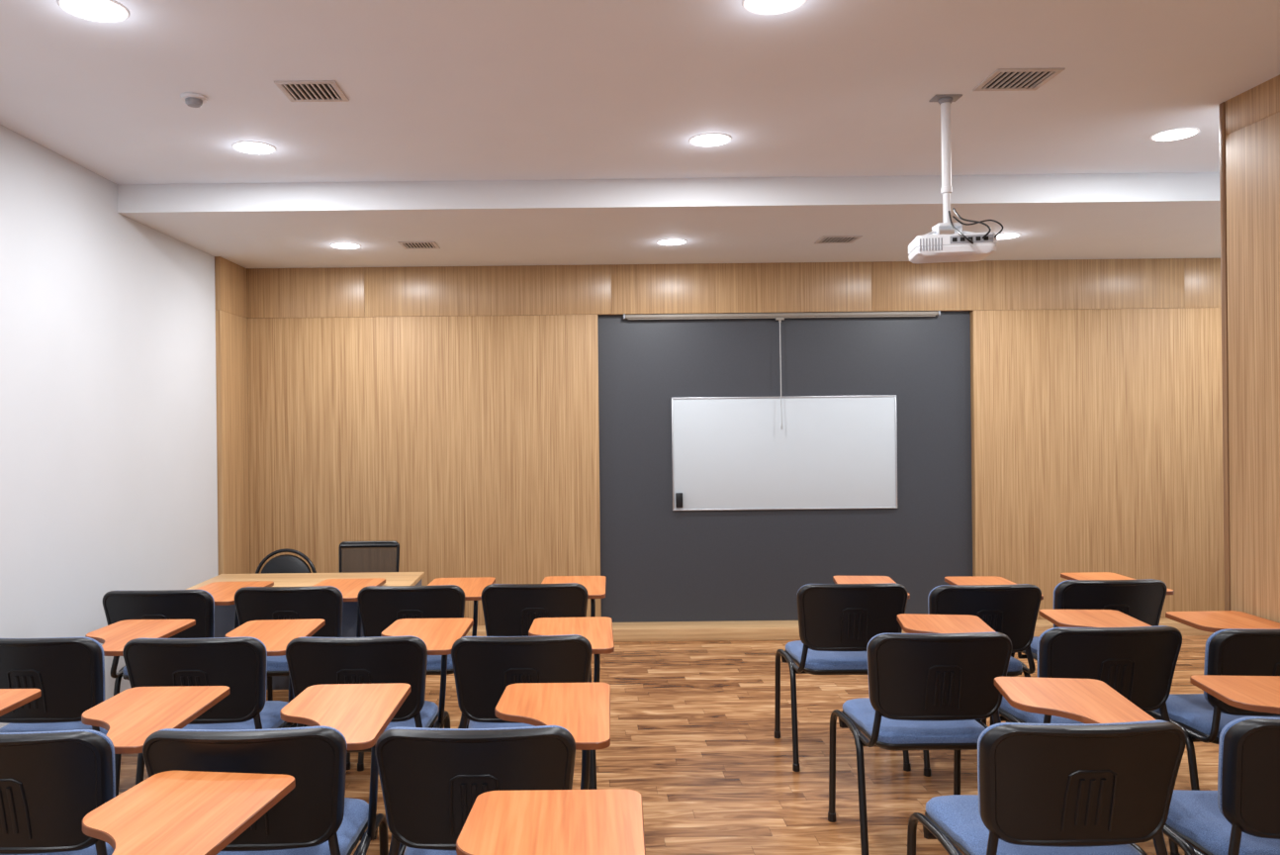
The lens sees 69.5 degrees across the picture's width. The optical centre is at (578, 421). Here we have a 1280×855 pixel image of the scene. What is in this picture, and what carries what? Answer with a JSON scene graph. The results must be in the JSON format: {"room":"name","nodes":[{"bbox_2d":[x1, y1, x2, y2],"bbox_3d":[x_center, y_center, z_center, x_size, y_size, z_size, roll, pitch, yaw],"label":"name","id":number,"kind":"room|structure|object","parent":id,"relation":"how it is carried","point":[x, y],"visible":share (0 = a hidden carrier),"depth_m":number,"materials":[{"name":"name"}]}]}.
{"room":"classroom","nodes":[
{"label":"classroom","id":0,"kind":"room"},
{"bbox_2d":[0,124,218,728],"bbox_3d":[-2.468,0.162,2.100,0.200,2.770,9.400,-1,0,0],"label":"wall","id":1,"kind":"structure","parent":0,"point":[109,478],"depth_m":4.48,"materials":[{"name":"white paint"}]},
{"bbox_2d":[214,256,247,318],"bbox_3d":[-2.363,-0.903,6.287,0.035,0.350,0.535,-1,0,0],"label":"wall panel","id":2,"kind":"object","parent":1,"relation":"attached to","point":[230,285],"depth_m":6.20,"materials":[{"name":"brown wood"}]},
{"bbox_2d":[215,309,250,574],"bbox_3d":[-2.349,0.366,6.287,0.035,2.185,0.535,-1,0,0],"label":"wall panel","id":3,"kind":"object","parent":1,"relation":"attached to","point":[231,375],"depth_m":6.20,"materials":[{"name":"brown wood"}]},
{"bbox_2d":[0,0,1279,183],"bbox_3d":[1.401,-1.315,2.000,7.970,0.100,9.600,-1,0,0],"label":"ceiling","id":4,"kind":"structure","parent":0,"point":[435,90],"depth_m":3.41,"materials":[{"name":"white paint"}]},
{"bbox_2d":[57,0,129,22],"bbox_3d":[-1.448,-1.231,2.748,0.189,0.006,0.189,-1,0,0],"label":"recessed light","id":5,"kind":"object","parent":4,"relation":"in","point":[104,11],"visible":1,"depth_m":2.75,"materials":[{"name":"white"}]},
{"bbox_2d":[180,91,207,107],"bbox_3d":[-1.464,-1.216,3.500,0.098,0.036,0.098,-1,0,0],"label":"smoke detector","id":6,"kind":"object","parent":4,"relation":"attached to","point":[194,100],"visible":1,"depth_m":3.48,"materials":[{"name":"white plastic"}]},
{"bbox_2d":[231,141,275,154],"bbox_3d":[-1.463,-1.231,4.147,0.189,0.006,0.189,-1,0,0],"label":"recessed light","id":7,"kind":"object","parent":4,"relation":"in","point":[255,147],"visible":1,"depth_m":4.13,"materials":[{"name":"white"}]},
{"bbox_2d":[274,80,349,101],"bbox_3d":[-0.999,-1.236,3.450,0.222,0.006,0.207,-1,0,0],"label":"ceiling vent","id":8,"kind":"object","parent":4,"relation":"in","point":[303,90],"visible":1,"depth_m":3.44,"materials":[{"name":"metal"}]},
{"bbox_2d":[689,132,731,146],"bbox_3d":[0.587,-1.254,4.105,0.189,0.006,0.189,-1,0,0],"label":"recessed light","id":9,"kind":"object","parent":4,"relation":"in","point":[713,138],"visible":1,"depth_m":4.09,"materials":[{"name":"white"}]},
{"bbox_2d":[742,0,806,14],"bbox_3d":[0.585,-1.254,2.745,0.189,0.006,0.189,-1,0,0],"label":"recessed light","id":10,"kind":"object","parent":4,"relation":"in","point":[761,7],"visible":1,"depth_m":2.77,"materials":[{"name":"white plastic"}]},
{"bbox_2d":[908,94,1003,263],"bbox_3d":[1.455,-0.951,3.581,0.318,0.631,0.305,-1,0,0],"label":"ceiling projector","id":11,"kind":"object","parent":4,"relation":"hanging from","point":[961,245],"visible":1,"depth_m":3.56,"materials":[{"name":"grey plastic"}]},
{"bbox_2d":[919,237,942,251],"bbox_3d":[1.348,-0.676,3.518,0.082,0.047,0.005,-1,0,10],"label":"grille","id":12,"kind":"object","parent":11,"relation":"attached to","point":[926,243],"depth_m":3.52,"materials":[{"name":"grey plastic"}]},
{"bbox_2d":[972,68,1065,91],"bbox_3d":[1.626,-1.265,3.410,0.242,0.006,0.212,-1,0,0],"label":"ceiling vent","id":13,"kind":"object","parent":4,"relation":"in","point":[1001,79],"visible":1,"depth_m":3.40,"materials":[{"name":"metal"}]},
{"bbox_2d":[1149,127,1199,141],"bbox_3d":[2.656,-1.276,4.100,0.189,0.006,0.189,-1,0,0],"label":"recessed light","id":14,"kind":"object","parent":4,"relation":"in","point":[1180,133],"visible":1,"depth_m":4.08,"materials":[{"name":"white plastic"}]},
{"bbox_2d":[118,635,1218,854],"bbox_3d":[1.432,1.554,2.000,7.970,0.100,9.600,-1,0,0],"label":"floor","id":15,"kind":"structure","parent":0,"point":[692,722],"depth_m":4.09,"materials":[{"name":"brown wood"}]},
{"bbox_2d":[0,688,41,716],"bbox_3d":[-1.857,1.131,2.391,0.572,0.823,0.664,-1,0,0],"label":"desk","id":16,"kind":"object","parent":15,"relation":"on","point":[11,699],"visible":1,"depth_m":2.64,"materials":[{"name":"wood"}]},
{"bbox_2d":[0,619,195,796],"bbox_3d":[-1.804,1.130,3.346,0.571,0.823,0.664,-1,0,1],"label":"chair","id":17,"kind":"object","parent":15,"relation":"on","point":[69,672],"visible":0.56,"depth_m":3.08,"materials":[{"name":"black plastic"}]},
{"bbox_2d":[47,636,104,701],"bbox_3d":[-1.842,0.869,3.113,0.463,0.296,0.129,-1,0,1],"label":"backrest","id":18,"kind":"object","parent":17,"relation":"on","point":[75,665],"depth_m":3.07,"materials":[{"name":"black plastic"}]},
{"bbox_2d":[0,685,229,854],"bbox_3d":[-1.300,1.125,2.398,0.562,0.823,0.664,-1,0,0],"label":"chair","id":19,"kind":"object","parent":15,"relation":"on","point":[49,780],"visible":0.67,"depth_m":2.14,"materials":[{"name":"black plastic"}]},
{"bbox_2d":[0,729,115,798],"bbox_3d":[-1.330,0.863,2.164,0.463,0.296,0.129,-1,0,0],"label":"backrest","id":20,"kind":"object","parent":19,"relation":"on","point":[76,763],"depth_m":2.11,"materials":[{"name":"black plastic"}]},
{"bbox_2d":[102,580,274,695],"bbox_3d":[-1.776,1.130,4.211,0.572,0.823,0.664,-1,0,0],"label":"chair","id":21,"kind":"object","parent":15,"relation":"on","point":[199,603],"visible":0.34,"depth_m":3.93,"materials":[{"name":"black plastic"}]},
{"bbox_2d":[82,770,295,854],"bbox_3d":[-0.917,1.120,1.721,0.609,0.823,0.682,-1,0,0],"label":"chair","id":22,"kind":"object","parent":15,"relation":"on","point":[168,812],"visible":1,"depth_m":1.84,"materials":[{"name":"wood"}]},
{"bbox_2d":[122,618,325,784],"bbox_3d":[-1.262,1.124,3.317,0.557,0.823,0.667,-1,0,0],"label":"chair","id":23,"kind":"object","parent":15,"relation":"on","point":[237,661],"visible":0.5,"depth_m":3.06,"materials":[{"name":"black plastic"}]},
{"bbox_2d":[141,636,267,700],"bbox_3d":[-1.281,0.863,3.085,0.463,0.296,0.129,-1,0,0],"label":"backrest","id":24,"kind":"object","parent":23,"relation":"on","point":[239,664],"depth_m":3.03,"materials":[{"name":"black plastic"}]},
{"bbox_2d":[142,682,410,854],"bbox_3d":[-0.760,1.119,2.401,0.552,0.823,0.664,-1,0,-1],"label":"chair","id":25,"kind":"object","parent":15,"relation":"on","point":[316,817],"visible":0.63,"depth_m":2.15,"materials":[{"name":"black plastic"}]},
{"bbox_2d":[157,725,347,747],"bbox_3d":[-0.780,0.857,2.167,0.463,0.296,0.129,-1,0,-1],"label":"backrest","id":26,"kind":"object","parent":25,"relation":"on","point":[320,736],"depth_m":2.10,"materials":[{"name":"black plastic"}]},
{"bbox_2d":[255,548,316,573],"bbox_3d":[-1.722,1.146,5.233,0.424,0.789,0.428,-1,0,0],"label":"chair","id":27,"kind":"object","parent":15,"relation":"on","point":[285,563],"visible":0.27,"depth_m":5.41,"materials":[{"name":"black plastic"}]},
{"bbox_2d":[185,571,424,689],"bbox_3d":[-1.382,1.178,4.750,1.100,0.715,0.460,-1,0,0],"label":"desk","id":28,"kind":"object","parent":15,"relation":"on","point":[224,614],"visible":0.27,"depth_m":4.68,"materials":[{"name":"laminate"}]},
{"bbox_2d":[234,577,385,769],"bbox_3d":[-1.234,1.124,4.261,0.566,0.823,0.664,-1,0,0],"label":"chair","id":29,"kind":"object","parent":15,"relation":"on","point":[323,599],"visible":0.36,"depth_m":3.98,"materials":[{"name":"black plastic"}]},
{"bbox_2d":[338,541,399,572],"bbox_3d":[-1.233,1.122,5.242,0.448,0.827,0.430,-1,0,0],"label":"chair","id":30,"kind":"object","parent":15,"relation":"on","point":[353,556],"visible":0.29,"depth_m":5.43,"materials":[{"name":"black fabric"}]},
{"bbox_2d":[285,617,473,751],"bbox_3d":[-0.699,1.118,3.308,0.582,0.823,0.664,-1,0,0],"label":"chair","id":31,"kind":"object","parent":15,"relation":"on","point":[400,655],"visible":0.56,"depth_m":3.04,"materials":[{"name":"black plastic"}]},
{"bbox_2d":[357,576,495,771],"bbox_3d":[-0.692,1.118,4.251,0.582,0.823,0.664,-1,0,-1],"label":"chair","id":32,"kind":"object","parent":15,"relation":"on","point":[380,606],"visible":0.44,"depth_m":3.97,"materials":[{"name":"black plastic"}]},
{"bbox_2d":[374,682,610,854],"bbox_3d":[-0.197,1.113,2.391,0.586,0.823,0.664,-1,0,0],"label":"chair","id":33,"kind":"object","parent":15,"relation":"on","point":[431,779],"visible":0.71,"depth_m":2.12,"materials":[{"name":"black plastic"}]},
{"bbox_2d":[387,725,571,733],"bbox_3d":[-0.239,0.851,2.157,0.463,0.296,0.129,-1,0,0],"label":"cushion","id":34,"kind":"object","parent":33,"relation":"on","point":[541,729],"depth_m":2.10,"materials":[{"name":"blue fabric"}]},
{"bbox_2d":[451,616,614,789],"bbox_3d":[-0.153,1.112,3.295,0.582,0.823,0.664,-1,0,-1],"label":"chair","id":35,"kind":"object","parent":15,"relation":"on","point":[554,649],"visible":0.44,"depth_m":3.02,"materials":[{"name":"black plastic"}]},
{"bbox_2d":[463,634,584,637],"bbox_3d":[-0.188,0.851,3.061,0.463,0.296,0.129,-1,0,-1],"label":"cushion","id":36,"kind":"object","parent":35,"relation":"on","point":[568,635],"depth_m":3.01,"materials":[{"name":"blue fabric"}]},
{"bbox_2d":[481,575,606,682],"bbox_3d":[-0.152,1.112,4.265,0.582,0.823,0.664,-1,0,0],"label":"chair","id":37,"kind":"object","parent":15,"relation":"on","point":[509,609],"visible":0.44,"depth_m":3.98,"materials":[{"name":"black plastic"}]},
{"bbox_2d":[456,789,645,854],"bbox_3d":[-0.162,1.112,1.601,0.591,0.823,0.664,-1,0,0],"label":"chair","id":38,"kind":"object","parent":15,"relation":"on","point":[544,821],"visible":1,"depth_m":1.77,"materials":[{"name":"wood"}]},
{"bbox_2d":[774,575,911,771],"bbox_3d":[1.215,1.097,4.186,0.584,0.823,0.673,-1,0,1],"label":"chair","id":39,"kind":"object","parent":15,"relation":"on","point":[837,621],"visible":0.76,"depth_m":3.92,"materials":[{"name":"black plastic"}]},
{"bbox_2d":[827,613,1011,854],"bbox_3d":[1.242,1.097,3.282,0.612,0.823,0.683,-1,0,0],"label":"chair","id":40,"kind":"object","parent":15,"relation":"on","point":[931,685],"visible":0.87,"depth_m":3.02,"materials":[{"name":"black plastic"}]},
{"bbox_2d":[866,631,995,700],"bbox_3d":[1.187,0.836,3.037,0.463,0.296,0.129,-1,0,0],"label":"backrest","id":41,"kind":"object","parent":40,"relation":"on","point":[900,667],"depth_m":2.99,"materials":[{"name":"black plastic"}]},
{"bbox_2d":[922,575,1043,776],"bbox_3d":[1.751,1.091,4.125,0.586,0.823,0.668,-1,0,-1],"label":"chair","id":42,"kind":"object","parent":15,"relation":"on","point":[1010,608],"visible":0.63,"depth_m":3.84,"materials":[{"name":"black plastic"}]},
{"bbox_2d":[927,583,1028,614],"bbox_3d":[1.713,0.830,3.887,0.463,0.296,0.129,-1,0,-1],"label":"backrest","id":43,"kind":"object","parent":42,"relation":"on","point":[945,598],"depth_m":3.82,"materials":[{"name":"black plastic"}]},
{"bbox_2d":[907,676,1186,854],"bbox_3d":[1.221,1.097,2.391,0.621,0.823,0.686,-1,0,-1],"label":"chair","id":44,"kind":"object","parent":15,"relation":"on","point":[1104,783],"visible":1,"depth_m":2.12,"materials":[{"name":"black plastic"}]},
{"bbox_2d":[977,719,1165,820],"bbox_3d":[1.166,0.836,2.144,0.463,0.296,0.129,-1,0,-1],"label":"backrest","id":45,"kind":"object","parent":44,"relation":"on","point":[1024,774],"depth_m":2.10,"materials":[{"name":"black plastic"}]},
{"bbox_2d":[981,609,1182,854],"bbox_3d":[1.834,1.090,3.340,0.613,0.823,0.678,-1,0,-1],"label":"chair","id":46,"kind":"object","parent":15,"relation":"on","point":[1138,659],"visible":0.52,"depth_m":3.06,"materials":[{"name":"black plastic"}]},
{"bbox_2d":[1037,625,1167,677],"bbox_3d":[1.783,0.829,3.097,0.463,0.296,0.129,-1,0,-1],"label":"backrest","id":47,"kind":"object","parent":46,"relation":"on","point":[1062,652],"depth_m":3.04,"materials":[{"name":"black plastic"}]},
{"bbox_2d":[1005,571,1174,722],"bbox_3d":[2.334,1.085,4.206,0.592,0.823,0.665,-1,0,0],"label":"chair","id":48,"kind":"object","parent":15,"relation":"on","point":[1141,599],"visible":0.38,"depth_m":3.92,"materials":[{"name":"black plastic"}]},
{"bbox_2d":[1053,578,1155,627],"bbox_3d":[2.289,0.823,3.972,0.463,0.296,0.129,-1,0,0],"label":"backrest","id":49,"kind":"object","parent":48,"relation":"on","point":[1138,601],"depth_m":3.91,"materials":[{"name":"black plastic"}]},
{"bbox_2d":[1145,610,1279,790],"bbox_3d":[2.330,1.085,3.281,0.536,0.823,0.664,-1,0,-1],"label":"chair","id":50,"kind":"object","parent":15,"relation":"on","point":[1240,643],"visible":0.62,"depth_m":3.09,"materials":[{"name":"black plastic"}]},
{"bbox_2d":[1203,628,1245,704],"bbox_3d":[2.318,0.823,3.047,0.463,0.296,0.129,-1,0,-1],"label":"backrest","id":51,"kind":"object","parent":50,"relation":"on","point":[1225,651],"depth_m":3.01,"materials":[{"name":"black plastic"}]},
{"bbox_2d":[1162,674,1279,854],"bbox_3d":[1.801,1.091,2.393,0.584,0.823,0.669,-1,0,2],"label":"chair","id":52,"kind":"object","parent":15,"relation":"on","point":[1242,816],"visible":0.83,"depth_m":2.19,"materials":[{"name":"black plastic"}]},
{"bbox_2d":[1217,716,1279,819],"bbox_3d":[1.752,0.829,2.157,0.463,0.296,0.129,-1,0,2],"label":"backrest","id":53,"kind":"object","parent":52,"relation":"on","point":[1248,773],"depth_m":2.14,"materials":[{"name":"black plastic"}]},
{"bbox_2d":[117,172,1220,268],"bbox_3d":[1.402,-1.192,5.629,7.570,0.146,1.742,-1,0,0],"label":"ceiling","id":54,"kind":"structure","parent":0,"point":[1108,216],"depth_m":5.03,"materials":[{"name":"white paint"}]},
{"bbox_2d":[329,242,361,248],"bbox_3d":[-1.445,-1.085,5.694,0.189,0.006,0.189,-1,0,0],"label":"recessed light","id":55,"kind":"object","parent":54,"relation":"in","point":[335,244],"visible":1,"depth_m":5.68,"materials":[{"name":"white"}]},
{"bbox_2d":[397,241,440,249],"bbox_3d":[-0.987,-1.090,5.700,0.222,0.006,0.212,-1,0,0],"label":"ceiling vent","id":56,"kind":"object","parent":54,"relation":"in","point":[406,244],"visible":1,"depth_m":5.70,"materials":[{"name":"metal"}]},
{"bbox_2d":[656,238,686,245],"bbox_3d":[0.576,-1.107,5.690,0.189,0.006,0.189,-1,0,0],"label":"recessed light","id":57,"kind":"object","parent":54,"relation":"in","point":[670,241],"visible":1,"depth_m":5.67,"materials":[{"name":"white"}]},
{"bbox_2d":[814,235,862,243],"bbox_3d":[1.598,-1.118,5.670,0.242,0.006,0.212,-1,0,0],"label":"ceiling vent","id":58,"kind":"object","parent":54,"relation":"in","point":[825,238],"visible":1,"depth_m":5.66,"materials":[{"name":"metal"}]},
{"bbox_2d":[996,232,1020,239],"bbox_3d":[2.598,-1.130,5.620,0.189,0.006,0.189,-1,0,0],"label":"recessed light","id":59,"kind":"object","parent":54,"relation":"in","point":[1004,235],"visible":0.66,"depth_m":5.60,"materials":[{"name":"white"}]},
{"bbox_2d":[330,258,1140,622],"bbox_3d":[1.516,0.118,6.652,7.770,2.770,0.195,-1,0,0],"label":"wall","id":60,"kind":"structure","parent":0,"point":[659,562],"depth_m":6.56,"materials":[{"name":"grey paint"}]},
{"bbox_2d":[246,267,365,318],"bbox_3d":[-1.930,-0.908,6.527,0.829,0.350,0.055,-1,0,0],"label":"wall panel","id":61,"kind":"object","parent":60,"relation":"attached to","point":[333,292],"depth_m":6.50,"materials":[{"name":"brown wood"}]},
{"bbox_2d":[247,314,600,625],"bbox_3d":[-1.092,0.352,6.527,2.476,2.185,0.055,-1,0,0],"label":"wall panel","id":62,"kind":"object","parent":60,"relation":"attached to","point":[470,444],"depth_m":6.50,"materials":[{"name":"brown wood"}]},
{"bbox_2d":[364,264,611,316],"bbox_3d":[-0.643,-0.922,6.527,1.744,0.350,0.055,-1,0,0],"label":"trim","id":63,"kind":"structure","parent":60,"relation":"attached to","point":[513,290],"depth_m":6.50,"materials":[{"name":"brown wood"}]},
{"bbox_2d":[611,262,871,314],"bbox_3d":[1.150,-0.942,6.527,1.839,0.350,0.055,-1,0,0],"label":"trim","id":64,"kind":"structure","parent":60,"relation":"attached to","point":[783,287],"depth_m":6.50,"materials":[{"name":"brown wood"}]},
{"bbox_2d":[623,310,940,429],"bbox_3d":[1.441,-0.356,6.524,2.244,0.824,0.057,-1,0,0],"label":"projection screen","id":65,"kind":"object","parent":60,"relation":"attached to","point":[779,317],"visible":1,"depth_m":6.50,"materials":[{"name":"white metal"}]},
{"bbox_2d":[671,394,897,510],"bbox_3d":[1.463,0.225,6.543,1.596,0.803,0.023,-1,0,0],"label":"whiteboard","id":66,"kind":"object","parent":60,"relation":"attached to","point":[729,453],"visible":1,"depth_m":6.54,"materials":[{"name":"ceramic"}]},
{"bbox_2d":[675,492,682,507],"bbox_3d":[0.713,0.560,6.521,0.048,0.105,0.030,-1,0,0],"label":"eraser","id":67,"kind":"object","parent":66,"relation":"attached to","point":[679,496],"visible":1,"depth_m":6.51,"materials":[{"name":"black plastic"}]},
{"bbox_2d":[465,617,1213,641],"bbox_3d":[1.449,1.461,6.442,7.534,0.086,0.225,-1,0,0],"label":"baseboard","id":68,"kind":"structure","parent":60,"relation":"attached to","point":[739,629],"depth_m":6.33,"materials":[{"name":"brown wood"}]},
{"bbox_2d":[871,258,1184,311],"bbox_3d":[3.175,-0.964,6.527,2.209,0.350,0.055,-1,0,0],"label":"trim","id":69,"kind":"structure","parent":60,"relation":"attached to","point":[1142,283],"depth_m":6.50,"materials":[{"name":"brown wood"}]},
{"bbox_2d":[969,307,1224,619],"bbox_3d":[4.001,0.296,6.527,2.405,2.185,0.055,-1,0,0],"label":"wall panel","id":70,"kind":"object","parent":60,"relation":"attached to","point":[1097,433],"depth_m":6.50,"materials":[{"name":"brown wood"}]},
{"bbox_2d":[1184,258,1221,307],"bbox_3d":[4.734,-0.981,6.527,0.909,0.350,0.055,-1,0,0],"label":"trim","id":71,"kind":"structure","parent":60,"relation":"attached to","point":[1202,276],"depth_m":6.50,"materials":[{"name":"brown wood"}]},
{"bbox_3d":[4.011,0.091,0.550,2.780,2.770,6.300,-1,0,0],"label":"wall","id":72,"kind":"structure","parent":0,"visible":0},
{"bbox_2d":[1218,101,1230,610],"bbox_3d":[2.615,0.106,3.698,0.033,2.770,0.028,-1,0,0],"label":"trim","id":73,"kind":"structure","parent":72,"relation":"attached to","point":[1222,107],"depth_m":3.69,"materials":[{"name":"brown wood"}]},
{"bbox_2d":[1225,111,1279,623],"bbox_3d":[2.612,0.130,2.840,0.020,2.548,1.679,-1,0,0],"label":"wall panel","id":74,"kind":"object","parent":72,"relation":"attached to","point":[1252,151],"depth_m":3.53,"materials":[{"name":"brown wood"}]},
{"bbox_2d":[1225,74,1279,135],"bbox_3d":[2.597,-1.211,2.840,0.020,0.135,1.679,-1,0,0],"label":"trim","id":75,"kind":"structure","parent":72,"relation":"attached to","point":[1261,101],"depth_m":3.52,"materials":[{"name":"brown wood"}]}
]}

